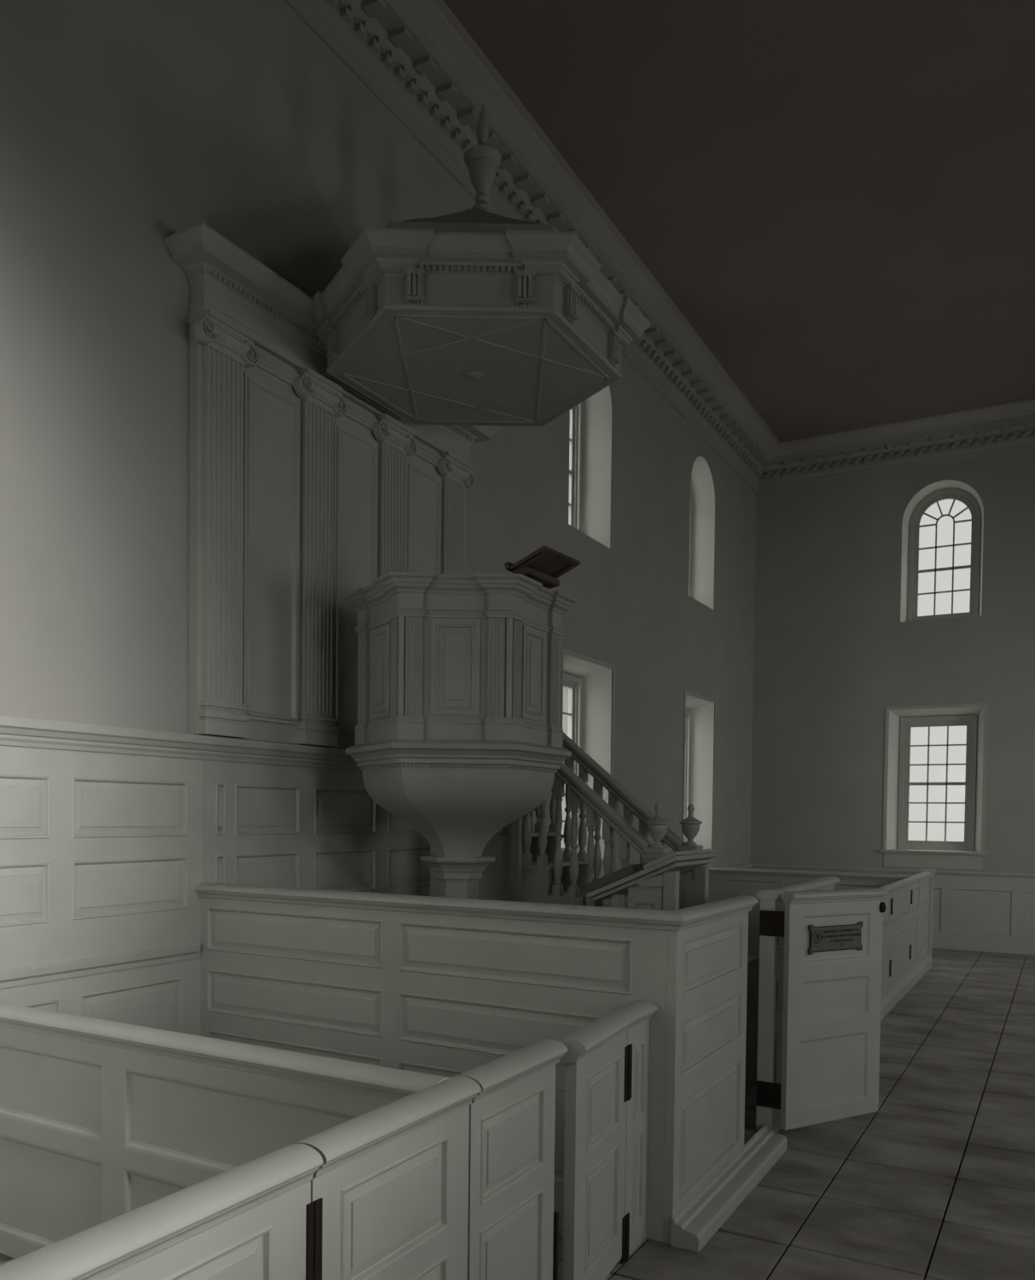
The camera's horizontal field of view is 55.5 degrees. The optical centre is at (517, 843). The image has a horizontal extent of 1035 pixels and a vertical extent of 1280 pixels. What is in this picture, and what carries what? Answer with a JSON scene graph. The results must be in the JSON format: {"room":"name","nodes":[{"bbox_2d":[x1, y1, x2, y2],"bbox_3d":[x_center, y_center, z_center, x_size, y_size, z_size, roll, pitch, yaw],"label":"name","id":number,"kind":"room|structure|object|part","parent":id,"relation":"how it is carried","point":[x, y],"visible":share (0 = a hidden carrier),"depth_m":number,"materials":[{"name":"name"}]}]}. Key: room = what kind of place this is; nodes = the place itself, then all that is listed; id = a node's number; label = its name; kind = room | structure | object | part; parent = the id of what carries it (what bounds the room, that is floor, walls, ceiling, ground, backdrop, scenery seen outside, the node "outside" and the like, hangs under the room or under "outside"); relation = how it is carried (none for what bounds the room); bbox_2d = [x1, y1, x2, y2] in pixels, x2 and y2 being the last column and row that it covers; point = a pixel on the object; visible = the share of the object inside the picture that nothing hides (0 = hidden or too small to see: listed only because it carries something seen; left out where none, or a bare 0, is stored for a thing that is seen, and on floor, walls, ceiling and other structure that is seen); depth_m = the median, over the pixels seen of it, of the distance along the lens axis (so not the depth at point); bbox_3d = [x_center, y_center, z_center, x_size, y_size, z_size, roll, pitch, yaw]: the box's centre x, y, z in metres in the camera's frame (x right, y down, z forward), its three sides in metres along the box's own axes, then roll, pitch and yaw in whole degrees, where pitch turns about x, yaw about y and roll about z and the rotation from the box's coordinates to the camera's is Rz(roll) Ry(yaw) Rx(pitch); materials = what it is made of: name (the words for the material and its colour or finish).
{"room":"house of worship","nodes":[
{"label":"house of worship","id":0,"kind":"room"},
{"bbox_2d":[0,0,756,871],"bbox_3d":[-1.171,-2.206,7.831,0.620,7.830,19.600,2,2,29],"label":"wall","id":1,"kind":"structure","parent":0,"point":[126,126],"depth_m":5.73,"materials":[{"name":"paint"}]},
{"bbox_2d":[0,715,430,1035],"bbox_3d":[-3.057,0.604,3.837,0.128,2.400,10.680,2,2,29],"label":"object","id":2,"kind":"structure","parent":1,"relation":"attached to","point":[108,834],"depth_m":5.57,"materials":[{"name":"grey paint"}]},
{"bbox_2d":[163,222,500,749],"bbox_3d":[-1.091,-2.079,7.026,0.307,2.815,3.300,2,2,29],"label":"backboard","id":3,"kind":"object","parent":1,"relation":"attached to","point":[305,491],"visible":0.79,"depth_m":6.39,"materials":[{"name":"grey paint"}]},
{"bbox_3d":[-1.570,-1.847,6.316,0.032,2.130,0.495,2,2,29],"label":"raised panel","id":4,"kind":"part","parent":3,"relation":"part of","materials":[{"name":"grey paint"}]},
{"bbox_3d":[-1.548,-3.031,6.278,0.050,0.080,0.505,2,2,29],"label":"architrave mould","id":5,"kind":"part","parent":3,"relation":"part of","materials":[{"name":"grey paint"}]},
{"bbox_3d":[-1.156,-1.863,7.053,0.032,2.130,0.485,2,2,29],"label":"raised panel","id":6,"kind":"part","parent":3,"relation":"part of","materials":[{"name":"grey paint"}]},
{"bbox_3d":[-1.135,-3.048,7.015,0.050,0.080,0.495,2,2,29],"label":"architrave mould","id":7,"kind":"part","parent":3,"relation":"part of","materials":[{"name":"grey paint"}]},
{"bbox_3d":[-0.746,-1.880,7.786,0.032,2.130,0.485,2,2,29],"label":"raised panel","id":8,"kind":"part","parent":3,"relation":"part of","materials":[{"name":"grey paint"}]},
{"bbox_3d":[-0.724,-3.064,7.747,0.050,0.080,0.495,2,2,29],"label":"architrave mould","id":9,"kind":"part","parent":3,"relation":"part of","materials":[{"name":"grey paint"}]},
{"bbox_2d":[310,103,650,426],"bbox_3d":[-0.274,-3.984,6.519,2.019,1.790,2.331,2,2,29],"label":"sounding board","id":10,"kind":"object","parent":3,"relation":"attached to","point":[477,316],"visible":1,"depth_m":6.05,"materials":[{"name":"paint"}]},
{"bbox_3d":[-0.281,-3.395,6.537,2.019,0.172,2.331,2,2,29],"label":"hexagonal cornice","id":11,"kind":"part","parent":10,"relation":"part of","materials":[{"name":"paint"}]},
{"bbox_2d":[283,0,780,494],"bbox_3d":[-0.640,-5.806,7.455,0.500,0.600,19.605,2,2,29],"label":"trim","id":12,"kind":"structure","parent":1,"relation":"attached to","point":[416,57],"depth_m":8.48,"materials":[{"name":"paint"}]},
{"bbox_2d":[560,647,617,879],"bbox_3d":[0.517,-0.791,10.855,0.700,2.465,1.440,2,2,29],"label":"window","id":13,"kind":"structure","parent":1,"relation":"in","point":[585,686],"depth_m":11.26,"materials":[{"name":"paint"}]},
{"bbox_3d":[0.416,-0.850,10.911,0.045,1.900,0.844,2,2,29],"label":"sash","id":14,"kind":"part","parent":13,"relation":"part of","materials":[{"name":"grey paint"}]},
{"bbox_3d":[0.416,-0.850,10.911,0.105,1.956,0.900,2,2,29],"label":"frame","id":15,"kind":"part","parent":13,"relation":"part of","materials":[{"name":"grey paint"}]},
{"bbox_3d":[0.426,-0.850,10.904,0.150,2.056,1.000,2,2,29],"label":"frame","id":16,"kind":"part","parent":13,"relation":"part of","materials":[{"name":"grey paint"}]},
{"bbox_3d":[0.623,0.311,10.821,0.430,0.265,1.440,2,2,29],"label":"sill","id":17,"kind":"part","parent":13,"relation":"part of","materials":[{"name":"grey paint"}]},
{"bbox_2d":[568,385,611,548],"bbox_3d":[0.527,-4.328,10.769,0.630,2.020,1.060,2,2,29],"label":"window","id":18,"kind":"structure","parent":1,"relation":"in","point":[590,421],"depth_m":11.10,"materials":[{"name":"paint"}]},
{"bbox_3d":[0.455,-4.300,10.810,0.045,1.804,0.664,2,2,29],"label":"sash","id":19,"kind":"part","parent":18,"relation":"part of","materials":[{"name":"grey paint"}]},
{"bbox_3d":[0.455,-4.300,10.810,0.105,1.860,0.720,2,2,29],"label":"frame","id":20,"kind":"part","parent":18,"relation":"part of","materials":[{"name":"grey paint"}]},
{"bbox_3d":[0.466,-4.300,10.804,0.150,1.960,0.820,2,2,29],"label":"frame","id":21,"kind":"part","parent":18,"relation":"part of","materials":[{"name":"grey paint"}]},
{"bbox_2d":[681,689,718,866],"bbox_3d":[2.331,-0.865,14.090,0.700,2.465,1.440,2,2,29],"label":"window","id":22,"kind":"structure","parent":1,"relation":"in","point":[698,777],"depth_m":14.51,"materials":[{"name":"paint"}]},
{"bbox_3d":[2.229,-0.923,14.146,0.105,1.956,0.900,2,2,29],"label":"frame","id":23,"kind":"part","parent":22,"relation":"part of","materials":[{"name":"grey paint"}]},
{"bbox_3d":[2.240,-0.923,14.140,0.150,2.056,1.000,2,2,29],"label":"frame","id":24,"kind":"part","parent":22,"relation":"part of","materials":[{"name":"grey paint"}]},
{"bbox_3d":[2.437,0.238,14.056,0.430,0.265,1.440,2,2,29],"label":"sill","id":25,"kind":"part","parent":22,"relation":"part of","materials":[{"name":"grey paint"}]},
{"bbox_2d":[688,456,715,610],"bbox_3d":[2.334,-4.401,13.992,0.630,2.020,1.060,2,2,29],"label":"window","id":26,"kind":"structure","parent":1,"relation":"in","point":[702,496],"depth_m":14.33,"materials":[{"name":"paint"}]},
{"bbox_3d":[2.272,-4.373,14.027,0.150,1.960,0.820,2,2,29],"label":"frame","id":27,"kind":"part","parent":26,"relation":"part of","materials":[{"name":"grey paint"}]},
{"bbox_2d":[718,863,753,868],"bbox_3d":[1.700,1.016,12.405,0.075,1.190,8.880,2,2,29],"label":"trim","id":28,"kind":"structure","parent":1,"relation":"attached to","point":[745,865],"depth_m":15.71,"materials":[{"name":"grey paint"}]},
{"bbox_2d":[0,948,1034,1279],"bbox_3d":[3.160,1.933,5.318,9.590,0.200,20.438,2,2,29],"label":"floor","id":29,"kind":"structure","parent":0,"point":[938,1182],"depth_m":5.50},
{"bbox_2d":[0,1002,481,1279],"bbox_3d":[-2.288,1.290,2.272,2.928,1.077,3.674,2,2,29],"label":"pew","id":30,"kind":"object","parent":29,"relation":"on","point":[128,1151],"visible":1,"depth_m":3.29,"materials":[{"name":"grey paint"}]},
{"bbox_3d":[-1.253,0.837,1.237,0.134,0.088,2.900,2,2,29],"label":"rail","id":31,"kind":"part","parent":30,"relation":"part of","materials":[{"name":"grey paint"}]},
{"bbox_3d":[-1.465,0.760,3.828,2.818,0.088,0.134,2,2,29],"label":"partition rail","id":32,"kind":"part","parent":30,"relation":"part of","materials":[{"name":"grey paint"}]},
{"bbox_3d":[-0.355,0.801,2.838,0.134,0.088,0.748,2,2,29],"label":"door rail","id":33,"kind":"part","parent":30,"relation":"part of","materials":[{"name":"grey paint"}]},
{"bbox_3d":[-0.361,1.310,2.853,0.058,1.047,0.748,2,2,29],"label":"door","id":34,"kind":"part","parent":30,"relation":"part of","materials":[{"name":"grey paint"}]},
{"bbox_2d":[194,882,787,1252],"bbox_3d":[-0.169,1.020,5.830,3.140,1.520,1.617,2,2,29],"label":"pew","id":35,"kind":"object","parent":29,"relation":"on","point":[445,986],"visible":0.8,"depth_m":5.03,"materials":[{"name":"grey paint"}]},
{"bbox_3d":[-0.559,0.318,5.183,3.057,0.088,0.134,2,2,29],"label":"rail","id":36,"kind":"part","parent":35,"relation":"part of","materials":[{"name":"grey paint"}]},
{"bbox_2d":[343,571,577,899],"bbox_3d":[-0.399,0.017,6.628,1.357,3.318,1.567,2,2,29],"label":"pulpit","id":37,"kind":"object","parent":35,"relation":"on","point":[459,732],"visible":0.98,"depth_m":6.07,"materials":[{"name":"paint"}]},
{"bbox_3d":[-0.873,-1.093,6.306,0.028,0.580,0.300,0,2,-31],"label":"raised panel","id":38,"kind":"part","parent":37,"relation":"part of","materials":[{"name":"paint"}]},
{"bbox_3d":[-0.379,-1.079,6.029,0.300,0.580,0.028,1,2,-1],"label":"raised panel","id":39,"kind":"part","parent":37,"relation":"part of","materials":[{"name":"paint"}]},
{"bbox_3d":[-0.409,0.882,6.653,0.442,1.588,0.510,2,2,29],"label":"stem","id":40,"kind":"part","parent":37,"relation":"part of","materials":[{"name":"paint"}]},
{"bbox_3d":[-0.390,-0.719,6.607,1.217,0.145,1.406,2,2,29],"label":"plinth moulding","id":41,"kind":"part","parent":37,"relation":"part of","materials":[{"name":"paint"}]},
{"bbox_3d":[-0.392,-0.565,6.611,1.317,0.167,1.521,2,2,29],"label":"cornice","id":42,"kind":"part","parent":37,"relation":"part of","materials":[{"name":"paint"}]},
{"bbox_2d":[362,767,554,857],"bbox_3d":[-0.396,-0.197,6.622,1.117,0.580,1.290,2,2,29],"label":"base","id":43,"kind":"object","parent":37,"relation":"on","point":[457,811],"depth_m":6.26,"materials":[{"name":"paint"}]},
{"bbox_3d":[-0.381,-1.518,6.583,1.357,0.245,1.567,2,2,29],"label":"cornice","id":44,"kind":"part","parent":37,"relation":"part of","materials":[{"name":"paint"}]},
{"bbox_3d":[0.108,-1.082,6.319,0.028,0.580,0.300,2,2,29],"label":"raised panel","id":45,"kind":"part","parent":37,"relation":"part of","materials":[{"name":"paint"}]},
{"bbox_2d":[504,545,580,588],"bbox_3d":[0.162,-1.718,6.183,0.318,0.169,0.431,2,2,29],"label":"book stand","id":46,"kind":"object","parent":37,"relation":"on","point":[544,565],"visible":0.98,"depth_m":6.11,"materials":[{"name":"brown wood"}]},
{"bbox_2d":[585,849,715,911],"bbox_3d":[0.851,0.868,6.319,0.614,1.665,0.720,2,2,29],"label":"desk","id":47,"kind":"object","parent":35,"relation":"on","point":[654,885],"visible":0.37,"depth_m":6.03,"materials":[{"name":"paint"}]},
{"bbox_3d":[0.779,0.982,6.047,0.220,1.450,0.044,2,2,29],"label":"panel","id":48,"kind":"part","parent":47,"relation":"part of","materials":[{"name":"paint"}]},
{"bbox_3d":[0.924,0.939,5.976,0.080,1.543,0.070,2,2,29],"label":"corner post","id":49,"kind":"part","parent":47,"relation":"part of","materials":[{"name":"paint"}]},
{"bbox_3d":[1.198,0.928,6.464,0.080,1.543,0.070,2,2,29],"label":"corner post","id":50,"kind":"part","parent":47,"relation":"part of","materials":[{"name":"paint"}]},
{"bbox_3d":[0.977,0.342,4.934,0.134,0.088,1.202,2,2,29],"label":"rail","id":51,"kind":"part","parent":35,"relation":"part of","materials":[{"name":"grey paint"}]},
{"bbox_2d":[453,1000,658,1279],"bbox_3d":[0.229,1.288,3.849,0.190,1.107,1.543,2,2,29],"label":"pew","id":52,"kind":"object","parent":29,"relation":"on","point":[513,1222],"visible":0.97,"depth_m":3.73,"materials":[{"name":"grey paint"}]},
{"bbox_3d":[-0.018,0.787,3.440,0.134,0.088,0.608,2,2,29],"label":"rail","id":53,"kind":"part","parent":52,"relation":"part of","materials":[{"name":"grey paint"}]},
{"bbox_3d":[0.123,1.619,3.729,0.060,0.450,0.018,2,2,29],"label":"lock plate","id":54,"kind":"part","parent":52,"relation":"part of","materials":[{"name":"black metal"}]},
{"bbox_3d":[0.326,1.284,4.025,0.058,1.047,0.620,1,2,24],"label":"door","id":55,"kind":"part","parent":52,"relation":"part of","materials":[{"name":"grey paint"}]},
{"bbox_3d":[0.329,0.775,4.001,0.134,0.088,0.640,1,2,24],"label":"door rail","id":56,"kind":"part","parent":52,"relation":"part of","materials":[{"name":"grey paint"}]},
{"bbox_3d":[0.519,1.290,4.425,0.055,1.077,0.255,2,2,29],"label":"post","id":57,"kind":"part","parent":52,"relation":"part of","materials":[{"name":"grey paint"}]},
{"bbox_3d":[0.526,0.766,4.410,0.134,0.088,0.255,2,2,29],"label":"rail","id":58,"kind":"part","parent":52,"relation":"part of","materials":[{"name":"grey paint"}]},
{"bbox_2d":[430,732,759,1093],"bbox_3d":[0.534,0.275,7.436,2.420,2.932,0.850,2,2,29],"label":"stair","id":59,"kind":"structure","parent":29,"relation":"on","point":[528,865],"depth_m":7.27,"materials":[{"name":"paint"}]},
{"bbox_3d":[-0.009,0.773,7.321,0.070,1.930,0.070,2,2,29],"label":"support post","id":60,"kind":"part","parent":59,"relation":"part of","materials":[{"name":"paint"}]},
{"bbox_3d":[0.307,-0.540,7.154,1.420,1.294,0.120,2,2,29],"label":"handrail","id":61,"kind":"part","parent":59,"relation":"part of","materials":[{"name":"paint"}]},
{"bbox_3d":[0.639,-0.553,7.747,1.420,1.294,0.120,2,2,29],"label":"handrail","id":62,"kind":"part","parent":59,"relation":"part of","materials":[{"name":"paint"}]},
{"bbox_3d":[0.958,0.896,6.822,0.170,1.735,0.170,2,2,29],"label":"newel post","id":63,"kind":"part","parent":59,"relation":"part of","materials":[{"name":"paint"}]},
{"bbox_3d":[1.290,0.883,7.415,0.170,1.735,0.170,2,2,29],"label":"newel post","id":64,"kind":"part","parent":59,"relation":"part of","materials":[{"name":"paint"}]},
{"bbox_2d":[756,875,888,1133],"bbox_3d":[2.122,1.027,6.485,0.654,1.520,1.854,2,2,29],"label":"pew","id":65,"kind":"object","parent":29,"relation":"on","point":[821,945],"visible":1,"depth_m":5.91,"materials":[{"name":"grey paint"}]},
{"bbox_3d":[1.489,1.027,5.873,0.090,1.380,0.060,2,2,29],"label":"post","id":66,"kind":"part","parent":65,"relation":"part of","materials":[{"name":"grey paint"}]},
{"bbox_3d":[1.919,0.304,6.619,0.134,0.088,1.790,2,2,29],"label":"rail","id":67,"kind":"part","parent":65,"relation":"part of","materials":[{"name":"grey paint"}]},
{"bbox_3d":[1.923,0.317,5.944,0.797,0.075,0.114,0,2,-30],"label":"door rail","id":68,"kind":"part","parent":65,"relation":"part of","materials":[{"name":"grey paint"}]},
{"bbox_3d":[2.260,0.398,6.132,0.076,0.070,0.050,2,2,44],"label":"knob","id":69,"kind":"part","parent":65,"relation":"part of","materials":[{"name":"black metal"}]},
{"bbox_2d":[708,866,936,1020],"bbox_3d":[2.655,1.019,11.010,3.035,1.285,6.520,2,2,29],"label":"pew","id":70,"kind":"object","parent":29,"relation":"on","point":[907,923],"visible":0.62,"depth_m":12.31,"materials":[{"name":"grey paint"}]},
{"bbox_3d":[3.619,0.399,12.829,2.820,0.088,0.134,2,2,29],"label":"partition rail","id":71,"kind":"part","parent":70,"relation":"part of","materials":[{"name":"grey paint"}]},
{"bbox_3d":[3.711,1.086,10.001,0.059,1.235,0.750,2,2,29],"label":"door","id":72,"kind":"part","parent":70,"relation":"part of","materials":[{"name":"grey paint"}]},
{"bbox_3d":[3.862,0.477,10.241,0.134,0.088,6.380,2,2,29],"label":"rail","id":73,"kind":"part","parent":70,"relation":"part of","materials":[{"name":"grey paint"}]},
{"bbox_3d":[3.909,1.613,10.274,0.060,0.170,6.420,2,2,29],"label":"moulding","id":74,"kind":"part","parent":70,"relation":"part of","materials":[{"name":"grey paint"}]},
{"bbox_3d":[4.784,1.042,11.915,0.059,1.235,0.680,2,2,29],"label":"door","id":75,"kind":"part","parent":70,"relation":"part of","materials":[{"name":"grey paint"}]},
{"bbox_3d":[5.455,0.991,13.086,0.180,1.285,0.160,2,2,29],"label":"post","id":76,"kind":"part","parent":70,"relation":"part of","materials":[{"name":"grey paint"}]},
{"bbox_2d":[443,0,1034,442],"bbox_3d":[3.305,-6.149,5.301,10.710,0.300,20.720,2,2,29],"label":"ceiling","id":77,"kind":"structure","parent":0,"point":[837,197],"depth_m":8.95,"materials":[{"name":"paint"}]},
{"bbox_2d":[750,453,1034,872],"bbox_3d":[8.225,-2.282,14.154,9.590,7.830,0.620,2,2,29],"label":"wall","id":78,"kind":"structure","parent":0,"point":[833,649],"depth_m":15.37,"materials":[{"name":"paint"}]},
{"bbox_2d":[751,863,1034,954],"bbox_3d":[8.017,1.043,13.947,9.590,1.190,0.075,2,2,29],"label":"trim","id":79,"kind":"structure","parent":78,"relation":"attached to","point":[989,911],"depth_m":14.62,"materials":[{"name":"grey paint"}]},
{"bbox_2d":[757,397,1034,494],"bbox_3d":[7.992,-5.885,13.561,9.590,0.600,0.500,2,2,29],"label":"trim","id":80,"kind":"structure","parent":78,"relation":"attached to","point":[1007,429],"depth_m":14.82,"materials":[{"name":"paint"}]},
{"bbox_2d":[878,703,988,869],"bbox_3d":[6.448,-0.858,15.148,1.516,2.465,0.700,2,2,29],"label":"window","id":81,"kind":"structure","parent":78,"relation":"in","point":[898,851],"depth_m":15.11,"materials":[{"name":"paint"}]},
{"bbox_3d":[6.369,0.244,15.062,1.516,0.265,0.430,2,2,29],"label":"sill","id":82,"kind":"part","parent":81,"relation":"part of","materials":[{"name":"grey paint"}]},
{"bbox_3d":[6.506,-0.920,15.249,0.893,1.861,0.045,2,2,29],"label":"sash","id":83,"kind":"part","parent":81,"relation":"part of","materials":[{"name":"grey paint"}]},
{"bbox_3d":[6.506,-0.920,15.249,0.966,1.934,0.105,2,2,29],"label":"frame","id":84,"kind":"part","parent":81,"relation":"part of","materials":[{"name":"grey paint"}]},
{"bbox_3d":[6.500,-0.920,15.238,1.096,2.064,0.150,2,2,29],"label":"frame","id":85,"kind":"part","parent":81,"relation":"part of","materials":[{"name":"grey paint"}]},
{"bbox_2d":[900,479,983,622],"bbox_3d":[6.531,-4.414,15.061,1.130,2.060,0.630,2,2,29],"label":"window","id":86,"kind":"structure","parent":78,"relation":"in","point":[933,493],"depth_m":15.09,"materials":[{"name":"paint"}]},
{"bbox_3d":[6.571,-4.401,15.134,0.831,1.851,0.045,2,2,29],"label":"sash","id":87,"kind":"part","parent":86,"relation":"part of","materials":[{"name":"grey paint"}]},
{"bbox_3d":[6.571,-4.401,15.134,0.895,1.915,0.105,2,2,29],"label":"frame","id":88,"kind":"part","parent":86,"relation":"part of","materials":[{"name":"grey paint"}]}
]}

